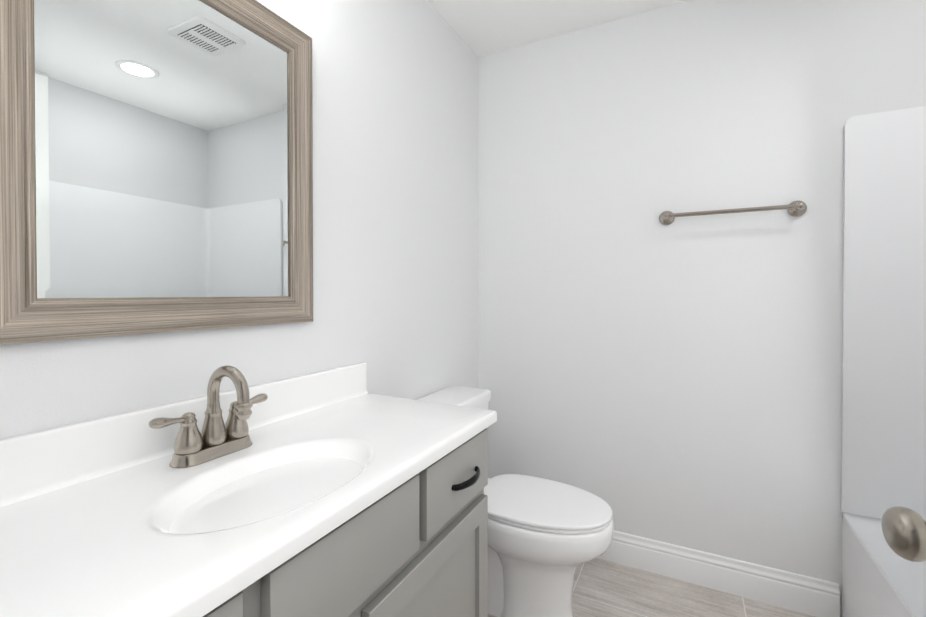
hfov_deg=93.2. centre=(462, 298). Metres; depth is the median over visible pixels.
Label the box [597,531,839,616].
baseboard
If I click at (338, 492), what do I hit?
bathroom vanity
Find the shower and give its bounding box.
[841,106,925,616]
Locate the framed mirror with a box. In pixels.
[0,0,312,344]
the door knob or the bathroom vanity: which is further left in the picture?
the bathroom vanity
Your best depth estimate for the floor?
1.74 m
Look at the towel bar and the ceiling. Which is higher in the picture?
the ceiling
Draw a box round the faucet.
[149,365,267,467]
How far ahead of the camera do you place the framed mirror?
0.89 m
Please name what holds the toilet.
on the floor
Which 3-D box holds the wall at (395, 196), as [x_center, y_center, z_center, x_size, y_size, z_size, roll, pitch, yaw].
[-0.801,-0.015,0.711,0.120,2.440,3.856,0,1,27]
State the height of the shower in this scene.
1.851 m
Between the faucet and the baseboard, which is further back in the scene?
the baseboard
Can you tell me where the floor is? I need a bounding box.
[488,558,814,616]
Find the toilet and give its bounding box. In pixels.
[416,386,613,616]
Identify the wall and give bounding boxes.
[0,0,477,438]
[478,0,925,616]
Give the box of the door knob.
[881,506,925,561]
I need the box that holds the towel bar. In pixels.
[659,201,806,224]
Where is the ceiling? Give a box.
[428,0,686,56]
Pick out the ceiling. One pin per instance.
(483, 27)
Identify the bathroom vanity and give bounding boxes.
[0,362,496,616]
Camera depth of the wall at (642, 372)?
1.85 m

